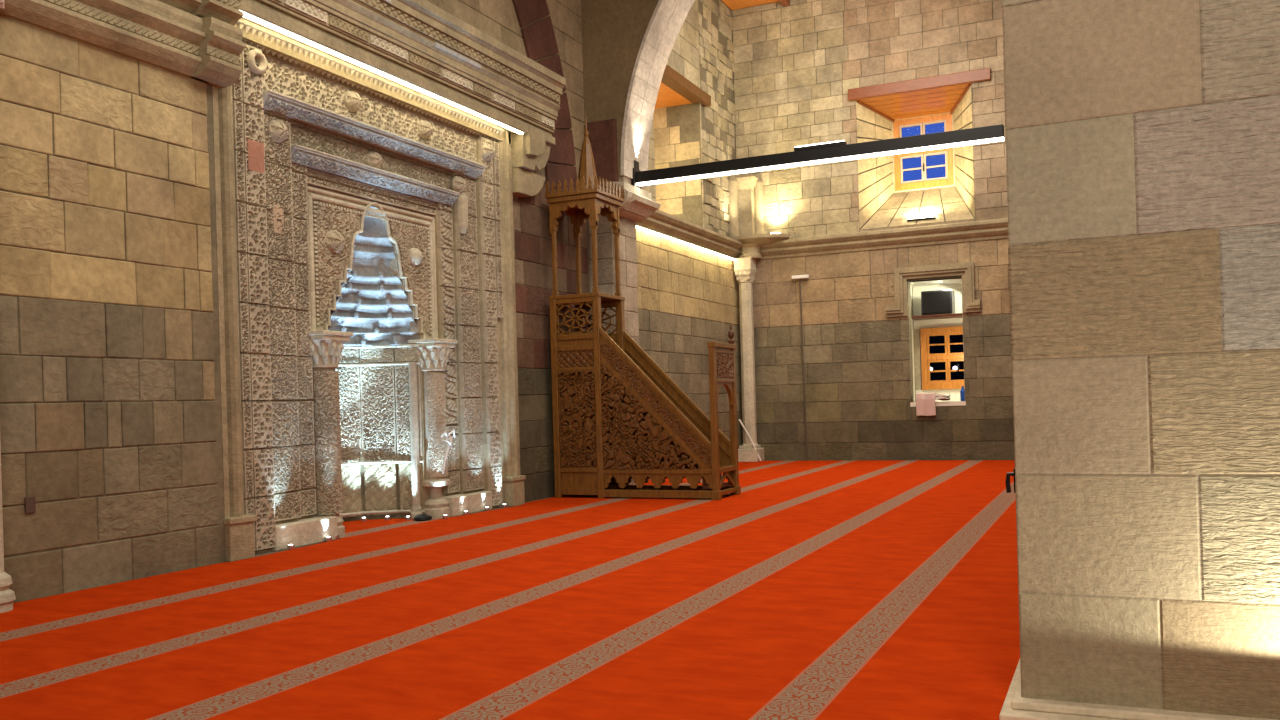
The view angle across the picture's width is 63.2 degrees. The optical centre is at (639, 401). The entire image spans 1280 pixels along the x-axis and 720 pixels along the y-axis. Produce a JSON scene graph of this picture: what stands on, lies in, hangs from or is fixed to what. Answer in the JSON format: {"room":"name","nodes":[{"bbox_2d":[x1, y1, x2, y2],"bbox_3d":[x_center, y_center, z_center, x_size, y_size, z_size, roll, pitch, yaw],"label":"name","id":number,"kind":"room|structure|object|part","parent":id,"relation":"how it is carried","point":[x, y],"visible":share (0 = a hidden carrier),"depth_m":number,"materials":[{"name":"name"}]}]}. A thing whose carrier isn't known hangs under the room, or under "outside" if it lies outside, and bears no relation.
{"room":"mosque","nodes":[
{"label":"mosque","id":0,"kind":"room"},
{"bbox_2d":[0,14,225,602],"bbox_3d":[-7.634,-4.374,5.153,0.856,12.320,13.100,-2,0,25],"label":"wall","id":1,"kind":"structure","parent":0,"point":[111,416],"depth_m":9.68,"materials":[{"name":"stone"}]},
{"bbox_2d":[23,496,35,513],"bbox_3d":[-5.272,0.891,8.974,0.045,0.140,0.090,-2,0,25],"label":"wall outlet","id":2,"kind":"structure","parent":1,"relation":"attached to","point":[30,504],"depth_m":8.96,"materials":[{"name":"brown plastic"}]},
{"bbox_2d":[239,9,523,133],"bbox_3d":[-3.059,-4.167,13.631,0.070,0.035,5.840,-2,0,25],"label":"light strip","id":3,"kind":"object","parent":1,"relation":"attached to","point":[245,14],"visible":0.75,"depth_m":12.92,"materials":[{"name":"glowing light-emitting surface"}]},
{"bbox_2d":[255,506,508,556],"bbox_3d":[3.276,1.613,10.622,19.000,0.288,32.000,-2,0,25],"label":"floor","id":4,"kind":"structure","parent":0,"point":[267,553],"depth_m":11.84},
{"bbox_2d":[212,18,525,561],"bbox_3d":[-4.092,-1.974,14.062,2.130,7.320,6.010,-2,0,25],"label":"mihrab","id":5,"kind":"object","parent":4,"relation":"on","point":[366,266],"visible":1,"depth_m":13.56,"materials":[{"name":"stone"}]},
{"bbox_3d":[-4.404,-1.970,11.108,0.230,7.310,0.380,-2,0,25],"label":"moulding","id":6,"kind":"part","parent":5,"relation":"part of","materials":[{"name":"stone"}]},
{"bbox_3d":[-3.586,-1.863,13.815,0.170,2.070,2.660,-2,0,25],"label":"panel","id":7,"kind":"part","parent":5,"relation":"part of","materials":[{"name":"stone"}]},
{"bbox_3d":[-3.496,-1.745,13.775,0.070,1.788,2.657,-2,0,25],"label":"rope frame","id":8,"kind":"part","parent":5,"relation":"part of","materials":[{"name":"stone"}]},
{"bbox_2d":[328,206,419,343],"bbox_3d":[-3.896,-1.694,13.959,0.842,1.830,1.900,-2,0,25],"label":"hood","id":9,"kind":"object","parent":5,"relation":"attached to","point":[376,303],"depth_m":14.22,"materials":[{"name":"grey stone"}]},
{"bbox_2d":[263,92,484,177],"bbox_3d":[-3.330,-3.415,13.677,0.190,0.163,4.380,-2,0,25],"label":"shelf","id":10,"kind":"object","parent":5,"relation":"attached to","point":[278,105],"depth_m":13.27,"materials":[{"name":"grey stone"}]},
{"bbox_2d":[291,146,458,205],"bbox_3d":[-3.420,-2.929,13.725,0.182,0.170,3.340,-2,0,25],"label":"shelf","id":11,"kind":"object","parent":5,"relation":"attached to","point":[317,162],"depth_m":13.49,"materials":[{"name":"grey stone"}]},
{"bbox_2d":[324,201,425,346],"bbox_3d":[-3.870,-1.701,13.947,0.889,1.882,2.039,-2,0,25],"label":"hood","id":12,"kind":"object","parent":5,"relation":"attached to","point":[375,288],"depth_m":14.22,"materials":[{"name":"grey stone"}]},
{"bbox_2d":[441,430,454,473],"bbox_3d":[-2.699,0.703,14.674,0.075,0.613,0.338,-2,0,25],"label":"cable","id":13,"kind":"object","parent":5,"relation":"hanging from","point":[453,431],"visible":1,"depth_m":14.65,"materials":[{"name":"white plastic"}]},
{"bbox_3d":[-2.047,-1.337,16.196,0.230,5.910,0.380,-2,0,25],"label":"moulding","id":14,"kind":"part","parent":5,"relation":"part of","materials":[{"name":"stone"}]},
{"bbox_2d":[0,460,1019,719],"bbox_3d":[3.289,1.463,9.415,17.760,0.012,29.620,-2,0,25],"label":"carpet","id":15,"kind":"object","parent":4,"relation":"on","point":[826,589],"visible":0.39,"depth_m":7.59,"materials":[{"name":"red carpet"}]},
{"bbox_2d":[0,0,15,612],"bbox_3d":[-5.356,-0.948,8.433,0.520,5.300,0.520,-2,0,25],"label":"colonnette","id":16,"kind":"object","parent":15,"relation":"on","point":[7,596],"visible":1,"depth_m":8.44,"materials":[{"name":"stone"}]},
{"bbox_2d":[287,544,294,549],"bbox_3d":[-3.931,1.636,11.708,0.080,0.054,0.080,-2,0,25],"label":"spotlight","id":17,"kind":"object","parent":15,"relation":"on","point":[291,546],"visible":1,"depth_m":11.68,"materials":[{"name":"metal"}]},
{"bbox_2d":[325,536,331,541],"bbox_3d":[-3.702,1.629,12.351,0.080,0.054,0.080,-2,0,25],"label":"spotlight","id":18,"kind":"object","parent":15,"relation":"on","point":[328,538],"visible":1,"depth_m":12.32,"materials":[{"name":"metal"}]},
{"bbox_2d":[413,514,431,520],"bbox_3d":[-2.999,1.596,14.361,0.260,0.080,0.260,-2,0,25],"label":"disc","id":19,"kind":"object","parent":15,"relation":"on","point":[421,517],"visible":1,"depth_m":14.27,"materials":[{"name":"black metal"}]},
{"bbox_2d":[545,111,740,499],"bbox_3d":[0.014,-1.681,17.073,2.920,6.460,1.041,-2,0,25],"label":"minbar","id":20,"kind":"object","parent":15,"relation":"on","point":[619,418],"visible":1,"depth_m":16.91,"materials":[{"name":"brown wood"}]},
{"bbox_3d":[-1.416,-2.321,17.259,0.100,1.220,0.100,-2,0,25],"label":"canopy post","id":21,"kind":"part","parent":20,"relation":"part of","materials":[{"name":"brown wood"}]},
{"bbox_3d":[-1.385,-0.060,17.252,0.110,3.300,0.110,-2,0,25],"label":"post","id":22,"kind":"part","parent":20,"relation":"part of","materials":[{"name":"brown wood"}]},
{"bbox_3d":[-1.212,-0.015,17.657,0.040,3.200,0.880,-2,0,25],"label":"panel","id":23,"kind":"part","parent":20,"relation":"part of","materials":[{"name":"brown wood"}]},
{"bbox_3d":[-1.057,-1.370,17.084,0.740,0.550,0.035,-2,0,25],"label":"lattice panel","id":24,"kind":"part","parent":20,"relation":"part of","materials":[{"name":"brown wood"}]},
{"bbox_3d":[-1.016,-0.096,17.082,0.700,3.250,0.090,-2,0,25],"label":"tower panel","id":25,"kind":"part","parent":20,"relation":"part of","materials":[{"name":"brown wood"}]},
{"bbox_3d":[-1.066,-2.330,18.022,0.100,1.220,0.100,-2,0,25],"label":"canopy post","id":26,"kind":"part","parent":20,"relation":"part of","materials":[{"name":"brown wood"}]},
{"bbox_3d":[-1.018,-0.071,18.052,0.110,3.300,0.110,-2,0,25],"label":"post","id":27,"kind":"part","parent":20,"relation":"part of","materials":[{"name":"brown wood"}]},
{"bbox_3d":[-0.883,-1.736,17.484,0.930,0.060,1.000,-2,0,25],"label":"balcony rail","id":28,"kind":"part","parent":20,"relation":"part of","materials":[{"name":"brown wood"}]},
{"bbox_3d":[-0.735,-2.340,16.945,0.100,1.220,0.100,-2,0,25],"label":"canopy post","id":29,"kind":"part","parent":20,"relation":"part of","materials":[{"name":"brown wood"}]},
{"bbox_3d":[-0.661,-0.081,16.919,0.110,3.300,0.110,-2,0,25],"label":"post","id":30,"kind":"part","parent":20,"relation":"part of","materials":[{"name":"brown wood"}]},
{"bbox_3d":[-0.690,-1.381,17.884,0.740,0.550,0.035,-2,0,25],"label":"lattice panel","id":31,"kind":"part","parent":20,"relation":"part of","materials":[{"name":"brown wood"}]},
{"bbox_3d":[-0.649,-0.106,17.881,0.700,3.250,0.090,-2,0,25],"label":"tower panel","id":32,"kind":"part","parent":20,"relation":"part of","materials":[{"name":"brown wood"}]},
{"bbox_3d":[-0.385,-2.350,17.709,0.100,1.220,0.100,-2,0,25],"label":"canopy post","id":33,"kind":"part","parent":20,"relation":"part of","materials":[{"name":"brown wood"}]},
{"bbox_3d":[-0.294,-0.092,17.719,0.110,3.300,0.110,-2,0,25],"label":"post","id":34,"kind":"part","parent":20,"relation":"part of","materials":[{"name":"brown wood"}]},
{"bbox_3d":[0.249,-0.212,16.500,1.982,2.001,0.090,-2,0,25],"label":"handrail","id":35,"kind":"part","parent":20,"relation":"part of","materials":[{"name":"brown wood"}]},
{"bbox_3d":[0.259,0.148,16.500,2.011,2.750,0.090,-2,0,25],"label":"flank panel","id":36,"kind":"part","parent":20,"relation":"part of","materials":[{"name":"brown wood"}]},
{"bbox_3d":[0.616,-0.223,17.299,1.982,2.001,0.090,-2,0,25],"label":"handrail","id":37,"kind":"part","parent":20,"relation":"part of","materials":[{"name":"brown wood"}]},
{"bbox_3d":[0.626,0.137,17.299,2.011,2.750,0.090,-2,0,25],"label":"flank panel","id":38,"kind":"part","parent":20,"relation":"part of","materials":[{"name":"brown wood"}]},
{"bbox_3d":[1.151,0.317,16.093,0.100,2.400,0.100,-2,0,25],"label":"gate post","id":39,"kind":"part","parent":20,"relation":"part of","materials":[{"name":"brown wood"}]},
{"bbox_3d":[1.312,-0.618,16.490,0.130,0.620,1.000,-2,0,25],"label":"gate cornice","id":40,"kind":"part","parent":20,"relation":"part of","materials":[{"name":"brown wood"}]},
{"bbox_3d":[1.518,0.307,16.892,0.100,2.400,0.100,-2,0,25],"label":"gate post","id":41,"kind":"part","parent":20,"relation":"part of","materials":[{"name":"brown wood"}]},
{"bbox_2d":[739,419,761,460],"bbox_3d":[2.687,0.938,25.412,0.541,1.050,0.048,-2,0,1],"label":"pole","id":42,"kind":"object","parent":15,"relation":"on","point":[739,419],"visible":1,"depth_m":25.40,"materials":[{"name":"white plastic"}]},
{"bbox_2d":[732,231,794,461],"bbox_3d":[2.999,-1.336,25.808,1.966,5.600,1.290,-2,0,25],"label":"column","id":43,"kind":"structure","parent":15,"relation":"on","point":[744,266],"depth_m":25.55,"materials":[{"name":"stone"}]},
{"bbox_2d":[732,231,794,244],"bbox_3d":[2.923,-3.995,25.808,1.966,0.280,1.290,-2,0,25],"label":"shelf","id":44,"kind":"object","parent":43,"relation":"attached to","point":[755,239],"depth_m":25.26,"materials":[{"name":"stone"}]},
{"bbox_2d":[245,0,589,501],"bbox_3d":[-3.157,-4.502,15.036,0.746,12.320,8.800,-2,0,25],"label":"wall","id":45,"kind":"structure","parent":0,"point":[497,19],"depth_m":17.16,"materials":[{"name":"stone"}]},
{"bbox_2d":[158,0,242,25],"bbox_3d":[-4.534,-4.923,10.541,0.420,2.000,0.931,-2,0,25],"label":"crown molding","id":46,"kind":"structure","parent":45,"relation":"attached to","point":[228,11],"depth_m":10.59,"materials":[{"name":"stone"}]},
{"bbox_2d":[0,0,565,196],"bbox_3d":[-3.738,-4.270,12.472,0.820,2.050,10.450,-2,0,25],"label":"crown molding","id":47,"kind":"structure","parent":45,"relation":"attached to","point":[419,43],"depth_m":12.90,"materials":[{"name":"stone"}]},
{"bbox_2d":[512,0,576,193],"bbox_3d":[-2.647,-6.765,15.521,0.185,6.577,6.591,-2,0,25],"label":"trim","id":48,"kind":"structure","parent":45,"relation":"attached to","point":[539,39],"depth_m":17.68,"materials":[{"name":"red stone"}]},
{"bbox_2d":[587,176,645,484],"bbox_3d":[-0.385,-1.580,19.182,0.770,6.320,1.021,-2,0,25],"label":"wall","id":49,"kind":"structure","parent":0,"point":[606,282],"depth_m":18.91,"materials":[{"name":"stone"}]},
{"bbox_2d":[607,182,660,222],"bbox_3d":[-0.098,-3.664,19.062,0.500,0.570,1.250,-2,0,25],"label":"trim","id":50,"kind":"structure","parent":49,"relation":"attached to","point":[638,200],"depth_m":18.93,"materials":[{"name":"stone"}]},
{"bbox_2d":[631,124,1003,188],"bbox_3d":[2.748,-4.230,17.720,6.540,0.500,0.300,-2,0,25],"label":"beam","id":51,"kind":"structure","parent":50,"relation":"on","point":[835,151],"depth_m":17.49,"materials":[{"name":"black metal"}]},
{"bbox_2d":[796,140,843,146],"bbox_3d":[3.045,-4.346,17.582,0.840,0.015,0.120,-2,0,25],"label":"diffuser","id":52,"kind":"object","parent":51,"relation":"attached to","point":[835,143],"depth_m":17.47,"materials":[{"name":"beige plastic"}]},
{"bbox_2d":[581,0,658,175],"bbox_3d":[6.689,-7.594,15.867,16.700,6.700,1.000,-2,0,25],"label":"wall","id":53,"kind":"structure","parent":0,"point":[613,31],"depth_m":18.64,"materials":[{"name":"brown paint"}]},
{"bbox_2d":[587,119,618,189],"bbox_3d":[-0.682,-4.367,18.721,0.600,1.370,0.120,-2,0,25],"label":"trim","id":54,"kind":"structure","parent":53,"relation":"attached to","point":[602,136],"depth_m":18.63,"materials":[{"name":"stone"}]},
{"bbox_2d":[621,0,694,185],"bbox_3d":[3.365,-6.849,17.403,7.860,5.408,1.040,-2,0,25],"label":"arch","id":55,"kind":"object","parent":53,"relation":"attached to","point":[667,19],"depth_m":18.79,"materials":[{"name":"stone"}]},
{"bbox_2d":[636,0,742,479],"bbox_3d":[0.635,-4.210,24.303,1.885,11.520,9.200,-2,0,25],"label":"wall","id":56,"kind":"structure","parent":0,"point":[688,296],"depth_m":24.03,"materials":[{"name":"stone"}]},
{"bbox_2d":[655,64,710,108],"bbox_3d":[0.154,-6.957,23.074,1.780,0.240,3.330,-2,0,25],"label":"soffit","id":57,"kind":"structure","parent":56,"relation":"attached to","point":[675,89],"depth_m":23.24,"materials":[{"name":"brown wood"}]},
{"bbox_2d":[636,225,735,259],"bbox_3d":[1.022,-3.458,22.732,0.060,0.045,6.350,-2,0,25],"label":"light strip","id":58,"kind":"object","parent":56,"relation":"attached to","point":[637,226],"visible":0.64,"depth_m":22.45,"materials":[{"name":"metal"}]},
{"bbox_2d":[636,210,742,257],"bbox_3d":[1.094,-3.693,22.806,0.340,0.420,6.750,-2,0,25],"label":"trim","id":59,"kind":"structure","parent":56,"relation":"attached to","point":[659,221],"depth_m":22.73,"materials":[{"name":"stone"}]},
{"bbox_2d":[728,172,764,237],"bbox_3d":[2.609,-4.851,25.733,0.810,1.650,0.760,-2,0,25],"label":"trim","id":60,"kind":"structure","parent":56,"relation":"attached to","point":[746,197],"depth_m":25.60,"materials":[{"name":"stone"}]},
{"bbox_2d":[722,0,777,9],"bbox_3d":[8.360,-10.023,19.470,16.555,0.060,7.000,-2,0,25],"label":"boards","id":61,"kind":"object","parent":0,"point":[732,4],"visible":1,"depth_m":25.65,"materials":[{"name":"orange wood"}]},
{"bbox_2d":[778,0,789,6],"bbox_3d":[6.231,-9.852,20.449,9.160,0.160,7.000,-2,0,25],"label":"ceiling beams","id":62,"kind":"structure","parent":61,"relation":"attached to","point":[784,3],"depth_m":25.32,"materials":[{"name":"brown wood"}]},
{"bbox_2d":[731,0,1014,460],"bbox_3d":[10.019,-4.478,23.520,17.600,11.520,1.626,-2,0,25],"label":"wall","id":63,"kind":"structure","parent":0,"point":[796,65],"depth_m":24.94,"materials":[{"name":"stone"}]},
{"bbox_2d":[792,274,808,457],"bbox_3d":[3.974,-0.849,25.351,0.420,4.470,0.091,-2,0,25],"label":"wall fitting","id":64,"kind":"object","parent":63,"relation":"attached to","point":[799,277],"visible":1,"depth_m":25.36,"materials":[{"name":"white plastic"}]},
{"bbox_2d":[759,218,1007,259],"bbox_3d":[7.785,-3.884,23.534,11.300,0.420,0.340,-2,0,25],"label":"trim","id":65,"kind":"structure","parent":63,"relation":"attached to","point":[993,228],"depth_m":24.36,"materials":[{"name":"stone"}]},
{"bbox_2d":[848,68,990,121],"bbox_3d":[6.754,-7.233,24.828,3.240,0.545,1.533,-2,0,25],"label":"window lintel","id":66,"kind":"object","parent":63,"relation":"attached to","point":[939,94],"depth_m":24.54,"materials":[{"name":"brown wood"}]},
{"bbox_2d":[907,213,935,220],"bbox_3d":[6.615,-4.321,24.428,0.650,0.120,0.220,-2,0,25],"label":"floodlight","id":67,"kind":"object","parent":63,"relation":"on","point":[922,216],"visible":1,"depth_m":24.33,"materials":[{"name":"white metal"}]},
{"bbox_2d":[893,113,953,190],"bbox_3d":[6.989,-6.132,25.630,1.420,1.760,0.140,-2,0,25],"label":"window","id":68,"kind":"structure","parent":63,"relation":"in","point":[929,168],"depth_m":25.59,"materials":[{"name":"paint"}]},
{"bbox_3d":[6.717,-6.529,25.745,0.460,0.560,0.006,-2,0,25],"label":"pane","id":69,"kind":"part","parent":68,"relation":"part of","materials":[{"name":"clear glass"}]},
{"bbox_3d":[6.739,-5.754,25.745,0.460,0.572,0.006,-2,0,25],"label":"pane","id":70,"kind":"part","parent":68,"relation":"part of","materials":[{"name":"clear glass"}]},
{"bbox_3d":[7.234,-6.544,25.507,0.460,0.560,0.006,-2,0,25],"label":"pane","id":71,"kind":"part","parent":68,"relation":"part of","materials":[{"name":"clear glass"}]},
{"bbox_3d":[7.257,-5.769,25.507,0.460,0.572,0.006,-2,0,25],"label":"pane","id":72,"kind":"part","parent":68,"relation":"part of","materials":[{"name":"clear glass"}]},
{"bbox_2d":[886,262,980,316],"bbox_3d":[6.770,-2.589,24.094,2.120,1.130,0.200,-2,0,25],"label":"window surround","id":73,"kind":"object","parent":63,"relation":"attached to","point":[966,270],"visible":1,"depth_m":24.02,"materials":[{"name":"beige stone"}]},
{"bbox_2d":[908,277,965,406],"bbox_3d":[7.402,-1.387,24.639,2.050,2.950,1.410,-2,0,25],"label":"lining","id":74,"kind":"object","parent":63,"relation":"attached to","point":[954,284],"visible":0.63,"depth_m":25.32,"materials":[{"name":"white paint"}]},
{"bbox_2d":[916,393,937,415],"bbox_3d":[6.700,0.059,24.280,0.440,0.532,0.380,-2,0,25],"label":"hanging towel","id":75,"kind":"object","parent":74,"relation":"hanging from","point":[925,402],"visible":1,"depth_m":24.13,"materials":[{"name":"pink fabric"}]},
{"bbox_2d":[911,313,961,319],"bbox_3d":[7.250,-2.048,25.009,1.400,0.060,0.750,-2,0,25],"label":"shelf","id":76,"kind":"object","parent":74,"relation":"attached to","point":[954,315],"visible":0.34,"depth_m":24.81,"materials":[{"name":"brown wood"}]},
{"bbox_2d":[921,289,954,314],"bbox_3d":[7.150,-2.365,24.956,0.720,0.580,0.520,-2,0,25],"label":"speaker","id":77,"kind":"object","parent":76,"relation":"on","point":[934,302],"visible":0.84,"depth_m":24.72},
{"bbox_2d":[935,394,949,400],"bbox_3d":[6.840,-0.095,24.270,0.730,0.158,0.380,-2,0,25],"label":"folded cloth","id":78,"kind":"object","parent":74,"relation":"on","point":[937,396],"visible":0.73,"depth_m":24.03,"materials":[{"name":"fabric"}]},
{"bbox_2d":[960,386,964,400],"bbox_3d":[7.535,-0.190,24.269,0.120,0.350,0.120,-2,0,25],"label":"bottle","id":79,"kind":"object","parent":74,"relation":"on","point":[962,392],"visible":0.8,"depth_m":24.22,"materials":[{"name":"plastic"}]},
{"bbox_2d":[920,326,963,389],"bbox_3d":[7.716,-1.066,25.220,1.740,1.510,0.140,-2,0,25],"label":"window","id":80,"kind":"structure","parent":63,"relation":"in","point":[942,356],"depth_m":25.35,"materials":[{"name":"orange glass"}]},
{"bbox_3d":[7.262,-1.395,25.419,0.377,0.435,0.006,-2,0,25],"label":"pane","id":81,"kind":"part","parent":80,"relation":"part of","materials":[{"name":"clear glass"}]},
{"bbox_3d":[7.281,-0.745,25.419,0.377,0.447,0.006,-2,0,25],"label":"pane","id":82,"kind":"part","parent":80,"relation":"part of","materials":[{"name":"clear glass"}]},
{"bbox_3d":[7.704,-1.408,25.215,0.377,0.435,0.006,-2,0,25],"label":"pane","id":83,"kind":"part","parent":80,"relation":"part of","materials":[{"name":"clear glass"}]},
{"bbox_3d":[7.723,-0.757,25.215,0.377,0.447,0.006,-2,0,25],"label":"pane","id":84,"kind":"part","parent":80,"relation":"part of","materials":[{"name":"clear glass"}]},
{"bbox_2d":[1002,0,1279,719],"bbox_3d":[2.770,-4.716,5.379,1.713,12.390,1.603,-2,0,25],"label":"pier","id":85,"kind":"object","parent":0,"point":[1143,136],"visible":0.98,"depth_m":4.76,"materials":[{"name":"stone"}]},
{"bbox_2d":[1005,468,1015,492],"bbox_3d":[1.830,0.389,5.129,0.054,0.121,0.040,-2,0,25],"label":"wall hook","id":86,"kind":"object","parent":85,"relation":"attached to","point":[1007,482],"visible":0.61,"depth_m":5.13,"materials":[{"name":"black metal"}]},
{"bbox_2d":[999,659,1275,719],"bbox_3d":[2.937,1.434,5.339,1.895,0.085,1.880,-2,0,25],"label":"trim","id":87,"kind":"structure","parent":85,"relation":"attached to","point":[1015,707],"depth_m":4.83,"materials":[{"name":"beige stone"}]}
]}

